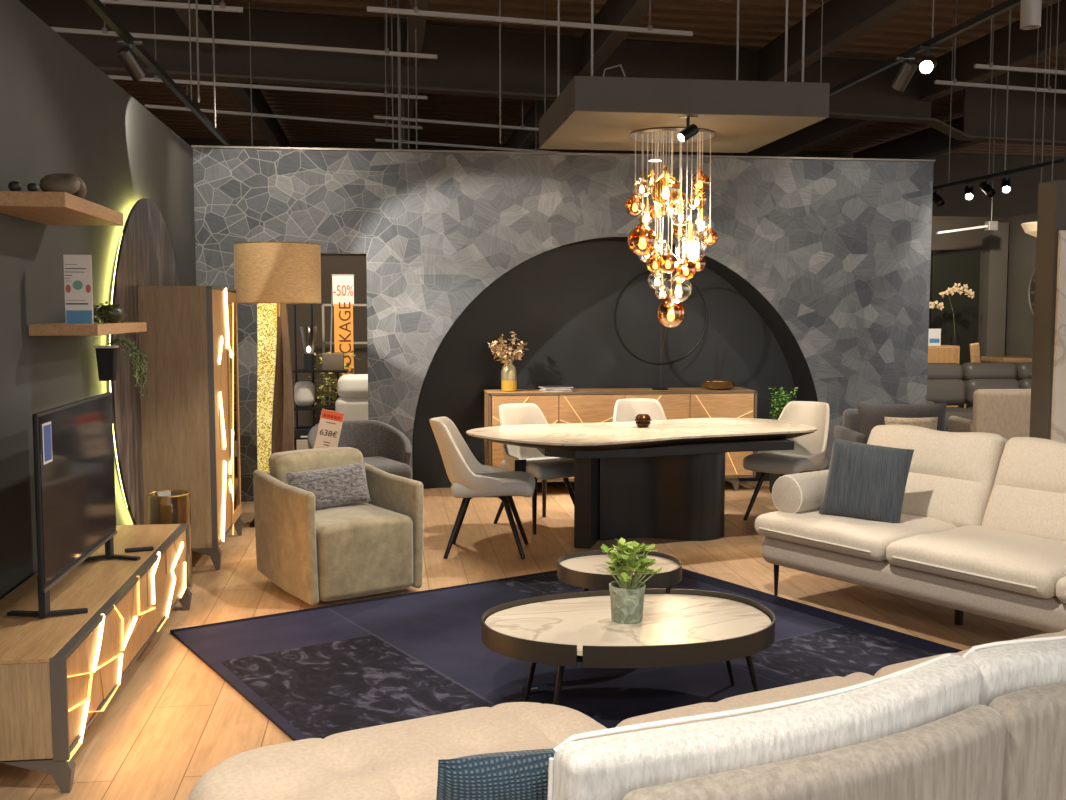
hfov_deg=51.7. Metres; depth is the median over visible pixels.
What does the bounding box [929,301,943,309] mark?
orchid
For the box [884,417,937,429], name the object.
patterned cushion
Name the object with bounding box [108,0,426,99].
rail
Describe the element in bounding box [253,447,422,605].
armchair
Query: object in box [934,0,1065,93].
rail
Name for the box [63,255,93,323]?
sign
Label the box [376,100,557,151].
rail
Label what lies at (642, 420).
tealight holder
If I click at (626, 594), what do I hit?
potted plant
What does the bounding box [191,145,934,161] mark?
trim
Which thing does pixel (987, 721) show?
sofa
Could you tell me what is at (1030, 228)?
pendant lamp
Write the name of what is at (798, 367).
trim
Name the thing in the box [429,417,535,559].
dining chair
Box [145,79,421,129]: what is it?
rail
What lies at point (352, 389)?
recliner
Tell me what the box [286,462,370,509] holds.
fluffy cushion
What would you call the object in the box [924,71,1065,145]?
girder
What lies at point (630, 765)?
cushion
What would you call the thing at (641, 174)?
socket
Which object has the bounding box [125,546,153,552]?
remote control
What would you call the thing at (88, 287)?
picture
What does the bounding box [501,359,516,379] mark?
vase
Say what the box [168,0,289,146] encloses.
roof beam
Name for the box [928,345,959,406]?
sideboard
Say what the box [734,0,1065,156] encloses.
roof beam
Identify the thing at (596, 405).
sideboard
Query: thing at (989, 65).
rail
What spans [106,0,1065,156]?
ceiling
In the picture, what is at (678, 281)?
socket
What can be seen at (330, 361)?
storage box
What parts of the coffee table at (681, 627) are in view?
leg, leg, leg, leg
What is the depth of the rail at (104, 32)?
9.49 m
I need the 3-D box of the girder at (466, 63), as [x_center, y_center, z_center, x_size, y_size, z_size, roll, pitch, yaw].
[-1.899,-4.009,12.755,15.416,0.765,0.240,-1,5,-17]
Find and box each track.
[84,0,252,145]
[820,0,1020,95]
[933,0,1065,188]
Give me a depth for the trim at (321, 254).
9.46 m
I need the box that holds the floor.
[0,481,1048,799]
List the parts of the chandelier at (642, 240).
glass globe, cord, glass globe, cord, cord, glass globe, lamp shade, cord, glass globe, cord, cord, cord, cord, glass globe, bulb, glass globe, cord, glass globe, cord, cord, glass globe, bulb, cord, glass globe, cord, bulb, cord, glass globe, cord, glass globe, bulb, cord, cord, glass globe, cord, glass globe, bulb, cord, glass globe, cord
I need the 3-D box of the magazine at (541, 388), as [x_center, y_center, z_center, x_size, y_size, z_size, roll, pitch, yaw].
[0.201,-0.100,9.666,0.260,0.012,0.195,0,5,-1]
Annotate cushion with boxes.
[268,447,367,502]
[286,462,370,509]
[436,748,554,799]
[552,654,980,799]
[615,672,876,733]
[755,509,956,560]
[819,438,913,522]
[867,424,1007,526]
[874,630,1065,677]
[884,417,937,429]
[886,525,1065,598]
[927,379,965,405]
[945,407,972,430]
[961,638,1065,705]
[964,379,1019,404]
[981,437,1065,540]
[1017,379,1030,388]
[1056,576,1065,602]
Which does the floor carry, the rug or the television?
the rug
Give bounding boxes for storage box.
[322,353,343,370]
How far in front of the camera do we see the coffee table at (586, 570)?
5.10 m
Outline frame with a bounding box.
[322,304,366,404]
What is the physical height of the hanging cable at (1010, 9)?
2.000 m
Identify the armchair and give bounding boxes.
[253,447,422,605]
[308,420,411,478]
[834,409,947,443]
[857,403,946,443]
[948,389,1030,439]
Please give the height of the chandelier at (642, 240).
1.317 m
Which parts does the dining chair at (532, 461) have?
leg, backrest, leg, seat, leg, leg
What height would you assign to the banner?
1.978 m
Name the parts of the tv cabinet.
leg, door, frame, door, door, leg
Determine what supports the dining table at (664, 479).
on the floor
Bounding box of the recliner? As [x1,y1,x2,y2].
[335,374,367,420]
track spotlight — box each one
[116,39,146,80]
[677,116,698,142]
[891,56,917,91]
[918,44,938,74]
[932,189,944,206]
[964,182,974,200]
[979,178,995,197]
[1000,174,1012,193]
[1020,0,1041,29]
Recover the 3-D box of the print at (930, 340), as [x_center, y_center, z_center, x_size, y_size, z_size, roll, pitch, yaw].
[5.675,-0.837,15.549,0.150,0.060,0.002,-1,5,-8]
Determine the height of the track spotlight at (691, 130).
0.178 m
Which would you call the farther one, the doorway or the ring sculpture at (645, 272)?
the doorway
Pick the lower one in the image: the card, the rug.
the rug
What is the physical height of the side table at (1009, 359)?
1.020 m
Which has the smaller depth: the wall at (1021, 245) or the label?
the label
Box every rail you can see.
[51,0,436,58]
[100,0,242,12]
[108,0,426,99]
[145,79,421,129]
[367,0,692,35]
[374,99,538,130]
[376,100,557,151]
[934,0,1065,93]
[974,0,1065,74]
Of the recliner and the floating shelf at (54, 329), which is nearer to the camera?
the floating shelf at (54, 329)
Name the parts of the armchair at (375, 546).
arm, seat, arm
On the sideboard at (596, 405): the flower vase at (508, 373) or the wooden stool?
the flower vase at (508, 373)
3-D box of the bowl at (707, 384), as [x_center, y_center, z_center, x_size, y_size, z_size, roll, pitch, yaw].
[1.668,-0.136,9.911,0.300,0.079,0.300,-1,5,-8]
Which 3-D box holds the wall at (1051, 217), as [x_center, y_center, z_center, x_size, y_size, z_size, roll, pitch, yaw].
[3.626,-0.202,7.253,0.600,2.433,0.200,-1,5,-8]
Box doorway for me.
[286,256,367,428]
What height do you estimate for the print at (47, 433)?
0.132 m
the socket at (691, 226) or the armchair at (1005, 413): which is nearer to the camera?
the socket at (691, 226)
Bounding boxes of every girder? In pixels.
[19,0,935,122]
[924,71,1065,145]
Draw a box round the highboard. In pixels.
[138,286,242,569]
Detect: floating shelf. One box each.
[0,191,122,225]
[29,322,146,335]
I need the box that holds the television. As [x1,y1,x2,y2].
[7,392,140,617]
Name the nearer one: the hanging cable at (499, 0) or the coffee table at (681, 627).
the coffee table at (681, 627)
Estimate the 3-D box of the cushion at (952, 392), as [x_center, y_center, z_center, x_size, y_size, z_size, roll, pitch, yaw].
[4.587,-0.088,12.514,0.650,0.300,0.260,-1,5,-8]
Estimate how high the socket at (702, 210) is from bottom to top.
0.103 m
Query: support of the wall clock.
attached to the wall at (1021, 245)
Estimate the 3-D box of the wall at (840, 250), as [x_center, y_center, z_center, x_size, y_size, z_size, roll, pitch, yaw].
[0.394,-0.636,9.567,6.410,2.925,0.100,-1,5,-8]
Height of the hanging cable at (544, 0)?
1.430 m
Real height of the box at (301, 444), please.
0.150 m
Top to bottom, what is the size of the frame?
1.680 m
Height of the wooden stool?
1.180 m
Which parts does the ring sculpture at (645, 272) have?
stem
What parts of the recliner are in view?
backrest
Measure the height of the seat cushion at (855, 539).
0.145 m
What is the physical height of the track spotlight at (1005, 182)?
0.207 m
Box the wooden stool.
[964,343,980,407]
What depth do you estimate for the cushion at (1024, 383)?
12.56 m
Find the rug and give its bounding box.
[170,568,962,740]
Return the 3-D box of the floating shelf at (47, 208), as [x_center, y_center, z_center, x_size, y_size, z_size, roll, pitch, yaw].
[-2.009,-0.799,4.625,0.340,0.058,0.940,-1,5,-8]
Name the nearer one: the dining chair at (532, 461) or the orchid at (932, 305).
the dining chair at (532, 461)
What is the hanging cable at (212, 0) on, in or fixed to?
hanging from the ceiling
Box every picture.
[66,284,70,292]
[73,280,82,289]
[86,285,90,292]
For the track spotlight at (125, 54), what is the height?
0.200 m
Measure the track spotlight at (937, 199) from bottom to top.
0.209 m
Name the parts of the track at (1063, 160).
rail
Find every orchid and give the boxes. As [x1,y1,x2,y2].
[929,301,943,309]
[939,283,973,344]
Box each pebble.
[8,181,21,190]
[27,183,38,190]
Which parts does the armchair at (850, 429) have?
arm, backrest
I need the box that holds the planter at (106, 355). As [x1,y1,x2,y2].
[94,337,148,397]
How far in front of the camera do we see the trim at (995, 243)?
16.31 m
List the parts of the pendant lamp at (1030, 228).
lamp shade, cord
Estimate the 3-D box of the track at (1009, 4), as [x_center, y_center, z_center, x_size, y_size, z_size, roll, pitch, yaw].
[2.387,-3.001,6.506,0.035,1.768,5.700,-1,5,-8]
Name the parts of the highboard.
leg, door, frame, glass door, pane, leg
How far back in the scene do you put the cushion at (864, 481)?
5.90 m
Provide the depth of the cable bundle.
11.19 m
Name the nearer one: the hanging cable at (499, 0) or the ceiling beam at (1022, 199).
the hanging cable at (499, 0)
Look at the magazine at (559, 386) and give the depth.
9.61 m
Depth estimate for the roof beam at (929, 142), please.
20.66 m
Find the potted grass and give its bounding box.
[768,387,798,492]
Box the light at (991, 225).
[936,76,997,233]
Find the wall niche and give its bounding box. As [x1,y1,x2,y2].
[413,241,796,487]
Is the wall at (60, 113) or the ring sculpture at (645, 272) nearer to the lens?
the wall at (60, 113)
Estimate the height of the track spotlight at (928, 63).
0.188 m
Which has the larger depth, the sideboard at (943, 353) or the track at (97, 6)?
the sideboard at (943, 353)
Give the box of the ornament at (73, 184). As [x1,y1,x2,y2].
[39,173,86,197]
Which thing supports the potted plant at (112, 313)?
on the floating shelf at (54, 329)
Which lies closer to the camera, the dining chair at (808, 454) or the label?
the label
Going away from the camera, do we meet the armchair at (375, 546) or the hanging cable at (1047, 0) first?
the armchair at (375, 546)
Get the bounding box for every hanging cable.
[195,0,199,102]
[212,0,215,127]
[499,0,500,143]
[544,0,545,112]
[1004,9,1010,169]
[1040,0,1047,182]
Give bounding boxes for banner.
[329,274,353,404]
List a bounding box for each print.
[43,424,51,461]
[323,414,339,419]
[929,339,939,342]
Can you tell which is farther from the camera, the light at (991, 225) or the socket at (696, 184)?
the light at (991, 225)
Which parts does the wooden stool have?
backrest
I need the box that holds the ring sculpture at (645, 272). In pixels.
[614,271,707,389]
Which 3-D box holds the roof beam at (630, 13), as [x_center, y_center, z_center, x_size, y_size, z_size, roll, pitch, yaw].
[1.046,-3.961,10.348,0.170,0.512,24.800,-1,5,-8]
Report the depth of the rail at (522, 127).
13.54 m
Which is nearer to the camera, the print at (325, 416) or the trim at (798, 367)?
the print at (325, 416)
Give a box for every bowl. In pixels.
[97,305,123,322]
[701,380,734,389]
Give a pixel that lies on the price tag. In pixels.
(330, 424)
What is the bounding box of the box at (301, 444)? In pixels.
[296,440,308,449]
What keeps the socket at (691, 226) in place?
attached to the chandelier at (642, 240)
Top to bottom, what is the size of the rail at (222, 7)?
1.097 m
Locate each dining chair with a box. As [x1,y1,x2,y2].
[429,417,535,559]
[493,403,573,533]
[613,399,666,421]
[743,401,829,520]
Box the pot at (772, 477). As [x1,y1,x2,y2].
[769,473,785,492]
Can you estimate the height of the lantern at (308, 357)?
0.420 m
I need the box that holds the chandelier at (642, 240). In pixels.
[625,127,717,327]
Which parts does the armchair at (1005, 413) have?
arm, backrest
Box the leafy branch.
[309,350,364,416]
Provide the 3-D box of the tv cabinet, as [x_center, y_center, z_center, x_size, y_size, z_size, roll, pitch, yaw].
[-1.922,0.985,4.756,0.470,0.470,2.324,-1,5,-8]
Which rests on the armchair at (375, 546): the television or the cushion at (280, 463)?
the cushion at (280, 463)
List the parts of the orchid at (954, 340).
pot, stem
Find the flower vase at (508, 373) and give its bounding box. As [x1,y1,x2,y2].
[488,331,527,391]
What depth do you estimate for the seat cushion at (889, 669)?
3.61 m
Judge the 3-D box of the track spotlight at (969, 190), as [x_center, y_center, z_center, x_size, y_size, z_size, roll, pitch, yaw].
[4.758,-2.273,11.998,0.114,0.207,0.203,2,5,28]
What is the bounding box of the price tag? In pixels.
[314,409,344,447]
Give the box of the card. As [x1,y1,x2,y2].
[928,329,940,345]
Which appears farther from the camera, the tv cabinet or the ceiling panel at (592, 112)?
the ceiling panel at (592, 112)
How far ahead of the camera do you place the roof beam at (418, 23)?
11.79 m
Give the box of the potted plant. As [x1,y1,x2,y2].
[601,537,662,623]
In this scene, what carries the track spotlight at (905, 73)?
attached to the track at (1009, 4)
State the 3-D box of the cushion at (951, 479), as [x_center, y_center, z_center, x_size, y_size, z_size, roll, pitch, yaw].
[2.216,0.438,6.206,0.384,0.560,0.861,-3,6,-35]
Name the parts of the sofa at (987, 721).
chaise seat, panel, panel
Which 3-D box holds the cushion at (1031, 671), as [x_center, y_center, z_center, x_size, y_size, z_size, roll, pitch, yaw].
[1.450,0.766,2.654,1.077,0.447,0.152,-2,5,-23]
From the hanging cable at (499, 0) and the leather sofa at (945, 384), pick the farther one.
the leather sofa at (945, 384)
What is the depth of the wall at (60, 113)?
5.13 m
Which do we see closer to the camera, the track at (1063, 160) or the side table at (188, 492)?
the side table at (188, 492)
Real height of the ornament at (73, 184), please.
0.112 m
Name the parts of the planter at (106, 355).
pot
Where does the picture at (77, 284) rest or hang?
attached to the sign at (77, 268)
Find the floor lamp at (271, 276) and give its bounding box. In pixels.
[234,242,320,526]
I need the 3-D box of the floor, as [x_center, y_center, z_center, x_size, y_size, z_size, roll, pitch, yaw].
[3.759,0.872,9.687,40.000,0.100,30.000,-1,5,-8]
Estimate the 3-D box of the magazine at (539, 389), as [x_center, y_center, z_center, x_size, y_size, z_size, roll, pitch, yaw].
[0.201,-0.084,9.667,0.260,0.012,0.195,-1,5,-13]
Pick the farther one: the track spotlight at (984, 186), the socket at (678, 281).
the track spotlight at (984, 186)
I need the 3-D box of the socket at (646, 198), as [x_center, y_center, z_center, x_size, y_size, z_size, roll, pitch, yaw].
[0.796,-1.360,7.673,0.025,0.103,0.024,-1,5,-8]
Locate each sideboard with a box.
[484,387,756,490]
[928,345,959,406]
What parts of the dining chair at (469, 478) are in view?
leg, leg, backrest, seat, leg, leg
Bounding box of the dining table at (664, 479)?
[466,418,816,548]
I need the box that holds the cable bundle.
[391,0,416,148]
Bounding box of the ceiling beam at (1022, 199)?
[182,138,1065,216]
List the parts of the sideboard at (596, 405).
door, door, door, door, leg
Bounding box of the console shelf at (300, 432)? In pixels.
[293,304,348,449]
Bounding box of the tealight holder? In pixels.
[635,414,651,426]
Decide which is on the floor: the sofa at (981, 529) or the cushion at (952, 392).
the sofa at (981, 529)
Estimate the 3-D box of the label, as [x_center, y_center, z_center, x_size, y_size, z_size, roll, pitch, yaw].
[0.004,1.205,4.593,0.110,0.022,0.013,-2,5,-25]
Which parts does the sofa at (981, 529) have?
leg, leg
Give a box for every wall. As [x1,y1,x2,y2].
[0,0,195,599]
[193,148,933,501]
[929,216,1007,342]
[1004,212,1037,364]
[1029,180,1065,439]
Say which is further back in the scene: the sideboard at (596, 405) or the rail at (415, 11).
the sideboard at (596, 405)
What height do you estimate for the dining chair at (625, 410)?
0.894 m
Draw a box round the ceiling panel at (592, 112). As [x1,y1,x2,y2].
[539,0,829,152]
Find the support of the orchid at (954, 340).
on the sideboard at (943, 353)
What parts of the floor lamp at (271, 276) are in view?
mosaic panel, lamp shade, twisted panel, twisted panel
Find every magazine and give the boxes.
[539,385,572,388]
[539,389,572,391]
[541,388,570,389]
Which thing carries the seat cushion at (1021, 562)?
on the sofa at (981, 529)
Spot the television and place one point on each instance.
(73, 443)
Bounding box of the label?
[522,684,546,692]
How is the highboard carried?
on the floor
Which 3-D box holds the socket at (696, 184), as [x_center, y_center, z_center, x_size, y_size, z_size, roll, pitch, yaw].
[1.123,-1.435,7.530,0.024,0.099,0.023,-1,5,-8]
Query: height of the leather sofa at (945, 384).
0.968 m
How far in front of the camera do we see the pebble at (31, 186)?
4.19 m
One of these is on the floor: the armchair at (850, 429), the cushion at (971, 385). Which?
the armchair at (850, 429)
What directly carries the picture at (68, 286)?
attached to the sign at (77, 268)
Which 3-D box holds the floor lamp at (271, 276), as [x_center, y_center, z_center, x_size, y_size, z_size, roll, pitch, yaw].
[-1.883,-0.105,8.190,0.625,2.089,0.625,-1,5,-8]
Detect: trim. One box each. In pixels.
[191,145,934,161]
[275,254,365,372]
[412,237,820,472]
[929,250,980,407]
[979,223,1008,362]
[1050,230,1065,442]
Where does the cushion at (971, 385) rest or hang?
on the leather sofa at (945, 384)
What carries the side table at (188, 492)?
on the floor
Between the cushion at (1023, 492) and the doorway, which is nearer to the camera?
the cushion at (1023, 492)
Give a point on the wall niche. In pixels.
(559, 302)
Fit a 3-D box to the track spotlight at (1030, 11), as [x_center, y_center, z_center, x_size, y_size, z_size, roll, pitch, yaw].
[2.367,-1.876,5.228,0.120,0.205,0.091,-1,5,-8]
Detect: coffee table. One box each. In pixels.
[481,588,774,704]
[557,550,681,591]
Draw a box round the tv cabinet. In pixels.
[0,523,191,792]
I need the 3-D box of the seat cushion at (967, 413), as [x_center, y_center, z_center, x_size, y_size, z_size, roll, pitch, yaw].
[4.628,0.214,12.230,0.650,0.220,0.700,-1,5,-8]
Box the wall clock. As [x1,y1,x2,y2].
[1028,268,1035,315]
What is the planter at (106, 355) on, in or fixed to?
attached to the wall at (60, 113)
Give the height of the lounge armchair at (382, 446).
0.732 m
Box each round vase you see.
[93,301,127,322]
[294,380,314,406]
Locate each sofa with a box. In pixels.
[188,630,1065,799]
[755,424,1065,632]
[927,362,1031,430]
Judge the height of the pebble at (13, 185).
0.040 m
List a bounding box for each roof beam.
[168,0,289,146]
[401,0,428,148]
[503,0,658,150]
[618,0,920,153]
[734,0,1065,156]
[853,116,982,158]
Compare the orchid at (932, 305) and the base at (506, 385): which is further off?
the orchid at (932, 305)
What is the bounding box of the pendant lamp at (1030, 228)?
[1021,0,1058,236]
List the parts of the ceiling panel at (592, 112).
power cord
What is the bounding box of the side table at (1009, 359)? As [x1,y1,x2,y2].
[981,356,1031,362]
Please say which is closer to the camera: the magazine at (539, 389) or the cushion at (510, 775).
the cushion at (510, 775)
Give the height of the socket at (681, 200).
0.103 m
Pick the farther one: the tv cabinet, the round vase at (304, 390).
the round vase at (304, 390)
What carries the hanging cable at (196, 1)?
hanging from the ceiling
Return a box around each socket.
[640,171,643,185]
[645,198,648,212]
[663,165,668,186]
[676,274,680,285]
[679,198,682,212]
[688,222,693,241]
[695,183,698,197]
[700,208,703,222]
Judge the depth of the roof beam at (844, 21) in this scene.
12.12 m
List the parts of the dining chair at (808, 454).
leg, seat, backrest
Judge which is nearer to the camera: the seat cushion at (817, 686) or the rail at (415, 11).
the seat cushion at (817, 686)
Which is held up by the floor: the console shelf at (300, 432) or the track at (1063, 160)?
the console shelf at (300, 432)
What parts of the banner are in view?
rod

